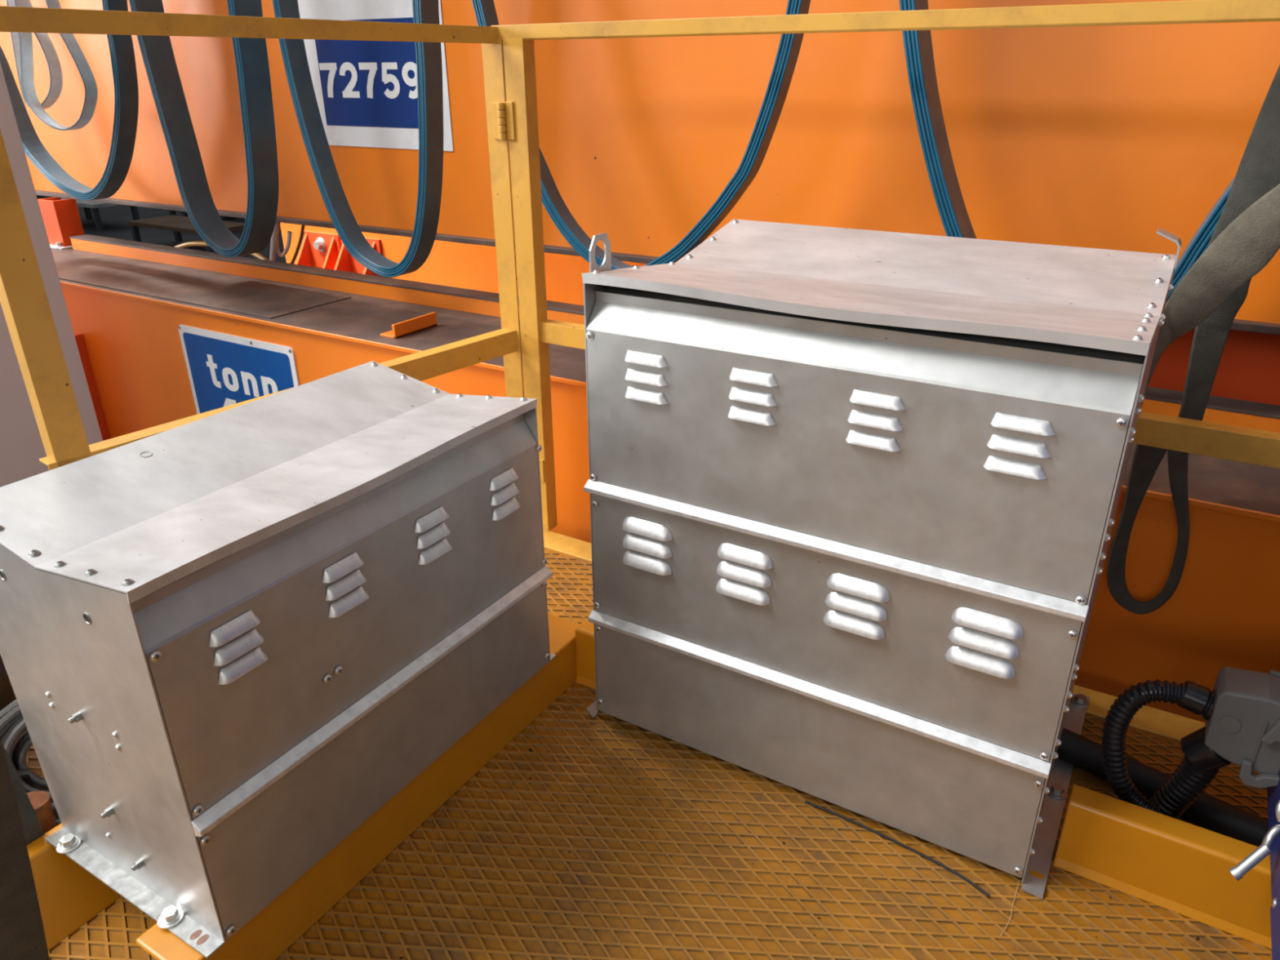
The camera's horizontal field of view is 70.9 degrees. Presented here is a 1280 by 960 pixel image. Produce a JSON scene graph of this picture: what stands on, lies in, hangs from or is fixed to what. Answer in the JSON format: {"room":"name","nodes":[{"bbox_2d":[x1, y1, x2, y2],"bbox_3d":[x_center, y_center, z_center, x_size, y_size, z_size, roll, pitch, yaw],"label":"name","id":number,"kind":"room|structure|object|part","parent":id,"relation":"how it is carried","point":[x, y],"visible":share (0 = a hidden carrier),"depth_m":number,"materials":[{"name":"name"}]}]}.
{"room":"overhead crane platform","nodes":[
{"label":"overhead crane platform","id":0,"kind":"room"},
{"bbox_2d":[77,204,286,262],"bbox_3d":[-3.869,-6.675,27.119,115.000,0.100,37.000,14,28,28],"label":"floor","id":1,"kind":"structure","parent":0,"point":[114,219],"depth_m":32.05,"materials":[{"name":"black metal"}]},
{"bbox_2d":[36,195,54,199],"bbox_3d":[-22.861,-10.320,33.413,1.600,1.500,1.400,14,28,28],"label":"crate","id":2,"kind":"object","parent":1,"relation":"on","point":[39,197],"visible":0.02,"depth_m":33.16,"materials":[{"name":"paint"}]},
{"bbox_2d":[47,197,139,231],"bbox_3d":[-20.202,-9.879,33.137,3.400,0.900,1.600,14,28,28],"label":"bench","id":3,"kind":"object","parent":1,"relation":"on","point":[86,205],"visible":0.44,"depth_m":31.99,"materials":[{"name":"metal"}]},
{"bbox_3d":[-21.178,-10.405,34.447,0.160,0.780,0.160,14,28,28],"label":"leg","id":4,"kind":"part","parent":3,"relation":"part of","materials":[{"name":"paint"}]},
{"bbox_3d":[-19.226,-9.245,31.876,0.160,0.780,0.160,14,28,28],"label":"leg","id":5,"kind":"part","parent":3,"relation":"part of","materials":[{"name":"paint"}]},
{"bbox_3d":[-18.499,-9.747,32.973,0.160,0.780,0.160,14,28,28],"label":"leg","id":6,"kind":"part","parent":3,"relation":"part of","materials":[{"name":"paint"}]},
{"bbox_2d":[127,214,244,252],"bbox_3d":[-14.192,-7.730,28.469,4.000,0.800,1.600,14,28,28],"label":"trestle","id":7,"kind":"object","parent":1,"relation":"on","point":[179,224],"visible":0.49,"depth_m":28.29,"materials":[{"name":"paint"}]},
{"bbox_3d":[-16.131,-7.811,28.813,0.160,0.680,0.160,14,28,28],"label":"leg","id":8,"kind":"part","parent":7,"relation":"part of","materials":[{"name":"paint"}]},
{"bbox_3d":[-15.404,-8.314,29.909,0.160,0.680,0.160,14,28,28],"label":"leg","id":9,"kind":"part","parent":7,"relation":"part of","materials":[{"name":"paint"}]},
{"bbox_3d":[-12.979,-7.037,27.078,0.160,0.680,0.160,14,28,28],"label":"leg","id":10,"kind":"part","parent":7,"relation":"part of","materials":[{"name":"paint"}]},
{"bbox_2d":[168,209,245,221],"bbox_3d":[-15.471,-9.586,32.318,3.000,1.000,1.216,14,28,28],"label":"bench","id":11,"kind":"object","parent":1,"relation":"on","point":[171,212],"visible":0.09,"depth_m":32.47,"materials":[{"name":"metal"}]},
{"bbox_3d":[-16.925,-9.633,32.583,0.160,0.880,0.160,14,28,28],"label":"leg","id":12,"kind":"part","parent":11,"relation":"part of","materials":[{"name":"paint"}]},
{"bbox_2d":[180,211,237,220],"bbox_3d":[-16.461,-11.021,34.758,2.600,1.600,1.400,14,28,28],"label":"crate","id":13,"kind":"object","parent":1,"relation":"on","point":[184,214],"visible":0.11,"depth_m":34.45,"materials":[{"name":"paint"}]},
{"bbox_2d":[22,547,1271,959],"bbox_3d":[-0.143,0.780,0.937,3.200,0.015,2.555,14,28,28],"label":"floor","id":14,"kind":"structure","parent":0,"point":[605,836],"depth_m":1.32,"materials":[{"name":"metal"}]},
{"bbox_2d":[0,654,16,711],"bbox_3d":[-1.167,0.309,1.433,0.219,0.444,0.345,14,28,28],"label":"girder","id":15,"kind":"object","parent":14,"relation":"on","point":[7,695],"visible":0.12,"depth_m":1.49,"materials":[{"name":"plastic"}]},
{"bbox_2d":[1,743,43,844],"bbox_3d":[-0.887,0.463,1.258,0.062,0.262,0.048,14,28,28],"label":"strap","id":16,"kind":"object","parent":14,"relation":"on","point":[31,825],"visible":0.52,"depth_m":1.26,"materials":[{"name":"black rubber"}]},
{"bbox_2d":[0,738,49,959],"bbox_3d":[-0.675,0.401,0.891,0.225,0.755,0.096,14,28,28],"label":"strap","id":17,"kind":"object","parent":14,"relation":"on","point":[22,934],"visible":1,"depth_m":0.91,"materials":[{"name":"black rubber"}]},
{"bbox_2d":[0,699,61,825],"bbox_3d":[-0.905,0.428,1.402,0.187,0.194,0.214,14,28,28],"label":"coiled cable","id":18,"kind":"object","parent":14,"relation":"on","point":[15,737],"visible":0.15,"depth_m":1.37,"materials":[{"name":"black rubber"}]},
{"bbox_2d":[26,791,57,834],"bbox_3d":[-0.890,0.515,1.319,0.065,0.104,0.070,14,28,28],"label":"pipe","id":19,"kind":"object","parent":14,"relation":"on","point":[41,801],"visible":0.26,"depth_m":1.31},
{"bbox_2d":[26,823,121,950],"bbox_3d":[-0.644,0.446,1.541,0.095,0.103,1.016,14,28,28],"label":"beam","id":20,"kind":"structure","parent":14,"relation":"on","point":[69,895],"depth_m":1.26,"materials":[{"name":"metal"}]},
{"bbox_2d":[0,5,524,470],"bbox_3d":[-0.615,-0.257,1.781,0.063,1.172,1.060,18,30,34],"label":"guard railing","id":21,"kind":"object","parent":14,"relation":"on","point":[24,300],"visible":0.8,"depth_m":1.45,"materials":[{"name":"yellow paint"}]},
{"bbox_3d":[-0.632,-0.772,1.539,0.038,0.032,1.032,18,30,35],"label":"rail","id":22,"kind":"part","parent":21,"relation":"part of","materials":[{"name":"yellow metal"}]},
{"bbox_3d":[-0.629,-0.173,1.810,0.038,0.052,1.030,18,30,35],"label":"rail","id":23,"kind":"part","parent":21,"relation":"part of","materials":[{"name":"yellow paint"}]},
{"bbox_2d":[136,613,579,959],"bbox_3d":[-0.368,0.478,1.466,0.098,0.103,0.871,14,28,28],"label":"beam","id":24,"kind":"structure","parent":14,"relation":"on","point":[288,917],"depth_m":1.36,"materials":[{"name":"metal"}]},
{"bbox_2d":[0,360,555,958],"bbox_3d":[-0.494,0.184,1.357,0.378,0.520,0.731,14,28,28],"label":"metal cabinet","id":25,"kind":"object","parent":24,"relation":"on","point":[230,638],"visible":1,"depth_m":1.16,"materials":[{"name":"metal"}]},
{"bbox_3d":[-0.673,0.304,1.100,0.362,0.510,0.002,14,28,28],"label":"panel","id":26,"kind":"part","parent":25,"relation":"part of","materials":[{"name":"silver metal"}]},
{"bbox_2d":[0,360,537,604],"bbox_3d":[-0.498,-0.038,1.264,0.367,0.033,0.683,14,28,28],"label":"hood","id":27,"kind":"object","parent":25,"relation":"attached to","point":[143,521],"depth_m":1.18,"materials":[{"name":"silver metal"}]},
{"bbox_3d":[-0.353,0.141,1.251,0.026,0.280,0.677,14,28,28],"label":"panel","id":28,"kind":"part","parent":25,"relation":"part of","materials":[{"name":"silver metal"}]},
{"bbox_3d":[-0.342,0.372,1.349,0.002,0.181,0.677,14,28,28],"label":"panel","id":29,"kind":"part","parent":25,"relation":"part of","materials":[{"name":"silver metal"}]},
{"bbox_3d":[-0.322,0.061,1.631,0.362,0.510,0.002,14,28,28],"label":"panel","id":30,"kind":"part","parent":25,"relation":"part of","materials":[{"name":"silver metal"}]},
{"bbox_2d":[574,618,595,689],"bbox_3d":[-0.077,0.342,1.738,0.090,0.123,0.049,14,28,28],"label":"board","id":31,"kind":"object","parent":14,"relation":"on","point":[584,632],"visible":0.48,"depth_m":1.73,"materials":[{"name":"yellow paint"}]},
{"bbox_2d":[542,529,1204,741],"bbox_3d":[0.605,0.399,1.860,2.950,0.094,0.075,14,28,28],"label":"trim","id":32,"kind":"structure","parent":14,"relation":"attached to","point":[1166,724],"depth_m":1.68,"materials":[{"name":"yellow paint"}]},
{"bbox_2d":[490,0,1279,531],"bbox_3d":[0.835,-0.144,1.517,2.660,1.177,0.064,14,28,28],"label":"guard rail","id":33,"kind":"object","parent":32,"relation":"on","point":[1231,442],"visible":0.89,"depth_m":1.66,"materials":[{"name":"yellow paint"}]},
{"bbox_3d":[-0.253,-0.404,2.128,0.053,1.153,0.040,14,28,28],"label":"post","id":34,"kind":"part","parent":33,"relation":"part of","materials":[{"name":"yellow paint"}]},
{"bbox_3d":[-0.253,-0.024,2.273,0.024,0.060,0.004,14,28,28],"label":"splice plate","id":35,"kind":"part","parent":33,"relation":"part of","materials":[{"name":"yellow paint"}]},
{"bbox_3d":[0.836,-0.669,1.284,2.660,0.030,0.040,14,28,28],"label":"rail","id":36,"kind":"part","parent":33,"relation":"part of","materials":[{"name":"yellow metal"}]},
{"bbox_3d":[0.875,-0.085,1.535,2.584,0.048,0.035,14,28,28],"label":"rail","id":37,"kind":"part","parent":33,"relation":"part of","materials":[{"name":"yellow paint"}]},
{"bbox_2d":[1106,64,1279,614],"bbox_3d":[0.967,-0.221,1.501,0.175,1.048,0.036,11,27,22],"label":"sling","id":38,"kind":"object","parent":33,"relation":"hanging from","point":[1258,172],"visible":0.8,"depth_m":1.53,"materials":[{"name":"black fabric"}]},
{"bbox_2d":[1141,183,1279,407],"bbox_3d":[0.912,-0.292,1.413,0.032,0.486,0.281,-21,32,-38],"label":"sling","id":39,"kind":"object","parent":33,"relation":"hanging from","point":[1246,246],"visible":0.81,"depth_m":1.40,"materials":[{"name":"grey fabric"}]},
{"bbox_2d":[582,218,1182,899],"bbox_3d":[0.372,0.030,1.510,0.804,0.869,0.537,14,28,28],"label":"metal cabinet","id":40,"kind":"object","parent":14,"relation":"on","point":[855,494],"visible":1,"depth_m":1.29,"materials":[{"name":"metal"}]},
{"bbox_3d":[0.050,-0.032,1.697,0.002,0.822,0.511,14,28,28],"label":"panel","id":41,"kind":"part","parent":40,"relation":"part of","materials":[{"name":"silver metal"}]},
{"bbox_3d":[0.240,0.413,1.448,0.742,0.198,0.002,14,28,28],"label":"panel","id":42,"kind":"part","parent":40,"relation":"part of","materials":[{"name":"silver metal"}]},
{"bbox_3d":[0.239,0.200,1.351,0.742,0.232,0.002,14,28,28],"label":"panel","id":43,"kind":"part","parent":40,"relation":"part of","materials":[{"name":"silver metal"}]},
{"bbox_3d":[0.244,-0.066,1.243,0.742,0.303,0.030,14,28,28],"label":"panel","id":44,"kind":"part","parent":40,"relation":"part of","materials":[{"name":"silver metal"}]},
{"bbox_2d":[582,218,1176,355],"bbox_3d":[0.367,-0.309,1.359,0.748,0.046,0.515,14,28,28],"label":"hood","id":45,"kind":"object","parent":40,"relation":"attached to","point":[985,297],"depth_m":1.32,"materials":[{"name":"silver metal"}]},
{"bbox_3d":[0.689,0.125,1.345,0.002,0.822,0.511,14,28,28],"label":"panel","id":46,"kind":"part","parent":40,"relation":"part of","materials":[{"name":"silver metal"}]},
{"bbox_3d":[0.501,-0.043,1.720,0.744,0.820,0.002,14,28,28],"label":"panel","id":47,"kind":"part","parent":40,"relation":"part of","materials":[{"name":"silver metal"}]},
{"bbox_2d":[804,800,990,897],"bbox_3d":[0.392,0.561,1.389,0.300,0.004,0.017,18,30,34],"label":"wire","id":48,"kind":"object","parent":14,"relation":"on","point":[911,849],"visible":1,"depth_m":1.39,"materials":[{"name":"rubber"}]},
{"bbox_2d":[1000,880,1019,936],"bbox_3d":[0.531,0.611,1.284,0.006,0.001,0.113,15,29,30],"label":"thread","id":49,"kind":"object","parent":14,"relation":"on","point":[1019,880],"visible":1,"depth_m":1.28},
{"bbox_2d":[1051,727,1268,846],"bbox_3d":[0.883,0.515,1.431,0.430,0.054,0.060,20,31,38],"label":"pipe","id":50,"kind":"object","parent":14,"relation":"on","point":[1211,813],"visible":0.65,"depth_m":1.42,"materials":[{"name":"black rubber"}]},
{"bbox_2d":[1053,784,1271,949],"bbox_3d":[1.098,0.630,1.092,1.084,0.123,0.049,14,28,28],"label":"beam","id":51,"kind":"structure","parent":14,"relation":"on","point":[1180,867],"depth_m":1.27,"materials":[{"name":"metal"}]},
{"bbox_2d":[1149,726,1231,819],"bbox_3d":[0.842,0.447,1.363,0.101,0.200,0.063,14,28,28],"label":"conduit","id":52,"kind":"object","parent":14,"relation":"on","point":[1200,765],"visible":0.77,"depth_m":1.35,"materials":[{"name":"black plastic"}]},
{"bbox_2d":[1266,772,1279,959],"bbox_3d":[0.972,0.171,0.722,0.543,1.032,0.805,14,28,28],"label":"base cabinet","id":53,"kind":"object","parent":14,"relation":"on","point":[1273,793],"visible":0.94,"depth_m":1.15,"materials":[{"name":"blue metal"}]},
{"bbox_2d":[1204,666,1279,788],"bbox_3d":[0.877,0.352,1.293,0.104,0.143,0.092,14,28,28],"label":"junction box","id":54,"kind":"object","parent":53,"relation":"attached to","point":[1242,728],"visible":0.98,"depth_m":1.27,"materials":[{"name":"grey metal"}]},
{"bbox_2d":[1102,679,1215,812],"bbox_3d":[0.770,0.403,1.356,0.136,0.230,0.087,14,28,28],"label":"conduit","id":55,"kind":"object","parent":54,"relation":"attached to","point":[1195,698],"visible":0.97,"depth_m":1.35,"materials":[{"name":"black plastic"}]},
{"bbox_3d":[0.878,0.419,1.271,0.053,0.038,0.010,14,28,28],"label":"locking lever","id":56,"kind":"part","parent":54,"relation":"part of","materials":[{"name":"grey metal"}]},
{"bbox_3d":[0.880,0.339,1.232,0.035,0.064,0.010,14,28,28],"label":"locking lever","id":57,"kind":"part","parent":54,"relation":"part of","materials":[{"name":"grey metal"}]},
{"bbox_3d":[0.922,0.307,1.297,0.038,0.065,0.008,14,28,28],"label":"locking lever","id":58,"kind":"part","parent":54,"relation":"part of","materials":[{"name":"silver metal"}]},
{"bbox_2d":[1227,799,1279,880],"bbox_3d":[0.806,0.455,1.153,0.110,0.108,0.028,-15,28,-29],"label":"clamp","id":59,"kind":"object","parent":53,"relation":"attached to","point":[1262,851],"visible":1,"depth_m":1.15,"materials":[{"name":"metal"}]},
{"bbox_3d":[0.781,0.489,1.151,0.051,0.047,0.016,-6,25,-12],"label":"handle","id":60,"kind":"part","parent":59,"relation":"part of","materials":[{"name":"metal"}]},
{"bbox_2d":[50,234,1279,722],"bbox_3d":[0.167,0.287,2.574,7.220,1.331,0.575,14,28,28],"label":"beam","id":61,"kind":"structure","parent":0,"point":[126,301],"depth_m":2.57,"materials":[{"name":"orange metal"}]},
{"bbox_2d":[37,197,84,249],"bbox_3d":[-2.629,-1.164,4.070,0.170,0.206,0.144,14,28,28],"label":"upright","id":62,"kind":"object","parent":61,"relation":"on","point":[61,218],"visible":0.88,"depth_m":4.04,"materials":[{"name":"red paint"}]},
{"bbox_3d":[-2.626,-1.076,4.115,0.170,0.008,0.135,14,28,28],"label":"plate","id":63,"kind":"part","parent":62,"relation":"part of","materials":[{"name":"grey paint"}]},
{"bbox_2d":[0,0,1279,334],"bbox_3d":[-0.542,-1.759,3.429,10.100,1.388,1.555,14,28,28],"label":"girder","id":64,"kind":"object","parent":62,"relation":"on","point":[1108,137],"visible":0.47,"depth_m":2.29,"materials":[{"name":"orange metal"}]},
{"bbox_2d":[269,222,278,261],"bbox_3d":[-1.467,-0.965,3.612,0.116,0.250,0.022,14,28,28],"label":"hose","id":65,"kind":"object","parent":64,"relation":"hanging from","point":[273,238],"visible":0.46,"depth_m":3.62,"materials":[{"name":"grey rubber"}]},
{"bbox_2d":[174,241,269,260],"bbox_3d":[-1.739,-0.953,3.800,0.608,0.087,0.062,12,27,25],"label":"hose","id":66,"kind":"object","parent":65,"relation":"hanging from","point":[187,244],"visible":0.4,"depth_m":3.85,"materials":[{"name":"beige rubber"}]},
{"bbox_2d":[275,222,291,257],"bbox_3d":[-1.434,-0.989,3.605,0.108,0.194,0.016,14,28,28],"label":"hose","id":67,"kind":"object","parent":64,"relation":"hanging from","point":[284,253],"visible":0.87,"depth_m":3.62,"materials":[{"name":"grey rubber"}]},
{"bbox_2d":[290,225,304,263],"bbox_3d":[-1.381,-0.956,3.611,0.167,0.264,0.012,14,28,28],"label":"hose","id":68,"kind":"object","parent":64,"relation":"hanging from","point":[298,247],"visible":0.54,"depth_m":3.60,"materials":[{"name":"paint"}]},
{"bbox_2d":[280,222,337,264],"bbox_3d":[-2.033,-1.448,5.574,0.513,0.250,0.015,14,28,28],"label":"plate","id":69,"kind":"object","parent":64,"relation":"attached to","point":[295,229],"depth_m":5.61,"materials":[{"name":"orange paint"}]},
{"bbox_2d":[295,231,341,269],"bbox_3d":[-1.991,-1.332,5.461,0.320,0.305,0.200,14,28,28],"label":"bracket","id":70,"kind":"object","parent":69,"relation":"attached to","point":[319,250],"visible":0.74,"depth_m":5.50,"materials":[{"name":"red metal"}]},
{"bbox_2d":[297,0,453,151],"bbox_3d":[-0.871,-1.321,2.921,0.642,0.456,0.006,14,28,28],"label":"number sign","id":71,"kind":"object","parent":64,"relation":"attached to","point":[366,91],"visible":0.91,"depth_m":2.94,"materials":[{"name":"blue metal"}]},
{"bbox_2d":[361,231,411,263],"bbox_3d":[-1.465,-1.351,5.242,0.391,0.158,0.015,14,28,28],"label":"plate","id":72,"kind":"object","parent":64,"relation":"attached to","point":[393,247],"depth_m":5.22,"materials":[{"name":"orange paint"}]},
{"bbox_2d":[333,237,382,276],"bbox_3d":[-1.700,-1.261,5.301,0.320,0.305,0.200,14,28,28],"label":"bracket","id":73,"kind":"object","parent":72,"relation":"attached to","point":[345,261],"visible":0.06,"depth_m":5.37,"materials":[{"name":"red metal"}]},
{"bbox_2d":[544,252,589,305],"bbox_3d":[-0.373,-1.041,4.660,0.279,0.251,0.015,14,28,28],"label":"plate","id":74,"kind":"object","parent":64,"relation":"attached to","point":[563,273],"depth_m":4.66,"materials":[{"name":"orange paint"}]},
{"bbox_2d":[1148,327,1279,405],"bbox_3d":[2.057,0.247,2.097,3.550,1.181,0.012,14,28,28],"label":"steel beam","id":75,"kind":"structure","parent":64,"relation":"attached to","point":[1249,366],"depth_m":2.23,"materials":[{"name":"metal"}]},
{"bbox_3d":[-0.009,-1.796,1.942,7.400,0.051,0.237,14,28,28],"label":"track","id":76,"kind":"object","parent":64,"relation":"attached to","visible":0},
{"bbox_2d":[6,0,62,108],"bbox_3d":[-2.290,-1.855,3.287,0.241,0.925,0.044,14,28,28],"label":"cable","id":77,"kind":"object","parent":76,"relation":"hanging from","point":[53,62],"visible":0.59,"depth_m":3.38,"materials":[{"name":"grey rubber"}]},
{"bbox_2d":[14,0,97,130],"bbox_3d":[-2.144,-1.765,3.170,0.425,0.993,0.044,14,28,28],"label":"cable","id":78,"kind":"object","parent":76,"relation":"hanging from","point":[25,38],"visible":0.85,"depth_m":3.30,"materials":[{"name":"grey rubber"}]},
{"bbox_2d":[0,0,138,200],"bbox_3d":[-2.258,-1.718,3.390,1.147,1.263,0.075,14,28,28],"label":"cable","id":79,"kind":"object","parent":76,"relation":"hanging from","point":[121,46],"visible":0.83,"depth_m":3.43,"materials":[{"name":"black rubber"}]},
{"bbox_2d":[128,0,279,257],"bbox_3d":[-1.455,-1.460,2.995,0.568,1.410,0.105,14,28,28],"label":"cable","id":80,"kind":"object","parent":76,"relation":"hanging from","point":[251,55],"visible":0.91,"depth_m":3.13,"materials":[{"name":"black rubber"}]},
{"bbox_2d":[272,0,443,277],"bbox_3d":[-0.824,-1.304,2.629,0.618,1.398,0.075,14,28,28],"label":"cable","id":81,"kind":"object","parent":76,"relation":"hanging from","point":[428,55],"visible":0.96,"depth_m":2.77,"materials":[{"name":"black rubber"}]},
{"bbox_2d":[471,0,810,270],"bbox_3d":[-0.042,-1.145,2.172,1.029,1.315,0.058,14,28,28],"label":"cable","id":82,"kind":"object","parent":76,"relation":"hanging from","point":[789,46],"visible":0.59,"depth_m":2.20,"materials":[{"name":"rubber"}]},
{"bbox_2d":[899,0,1235,303],"bbox_3d":[0.886,-0.905,1.700,0.897,1.371,0.108,14,28,28],"label":"cable","id":83,"kind":"object","parent":76,"relation":"hanging from","point":[917,44],"visible":0.45,"depth_m":1.90,"materials":[{"name":"blue rubber"}]},
{"bbox_3d":[-1.833,-0.758,3.412,1.725,0.004,0.338,14,28,28],"label":"plate","id":84,"kind":"part","parent":61,"relation":"part of","materials":[{"name":"paint"}]},
{"bbox_2d":[177,324,299,413],"bbox_3d":[-1.351,-0.252,3.087,0.590,0.500,0.009,14,28,28],"label":"sign","id":85,"kind":"object","parent":61,"relation":"attached to","point":[224,370],"visible":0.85,"depth_m":3.04,"materials":[{"name":"metal"}]},
{"bbox_2d":[379,311,436,338],"bbox_3d":[-0.703,-0.473,2.729,0.065,0.042,0.178,14,28,28],"label":"cleat","id":86,"kind":"object","parent":61,"relation":"on","point":[424,322],"visible":1,"depth_m":2.70,"materials":[{"name":"orange paint"}]},
{"bbox_2d":[391,240,498,293],"bbox_3d":[-1.116,-1.223,5.069,0.811,0.251,0.015,14,28,28],"label":"plate","id":87,"kind":"object","parent":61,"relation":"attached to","point":[463,265],"depth_m":5.00,"materials":[{"name":"orange paint"}]},
{"bbox_3d":[0.183,-0.278,2.351,7.220,0.010,0.472,14,28,28],"label":"plate","id":88,"kind":"part","parent":61,"relation":"part of","materials":[{"name":"paint"}]},
{"label":"outside","id":89,"kind":"structure","parent":0,"visible":0},
{"bbox_2d":[0,62,102,487],"bbox_3d":[-2.454,-0.669,3.051,0.838,3.300,0.505,14,28,28],"label":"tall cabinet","id":90,"kind":"object","parent":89,"point":[21,445],"visible":0.03,"depth_m":3.02,"materials":[{"name":"grey metal"}]}
]}

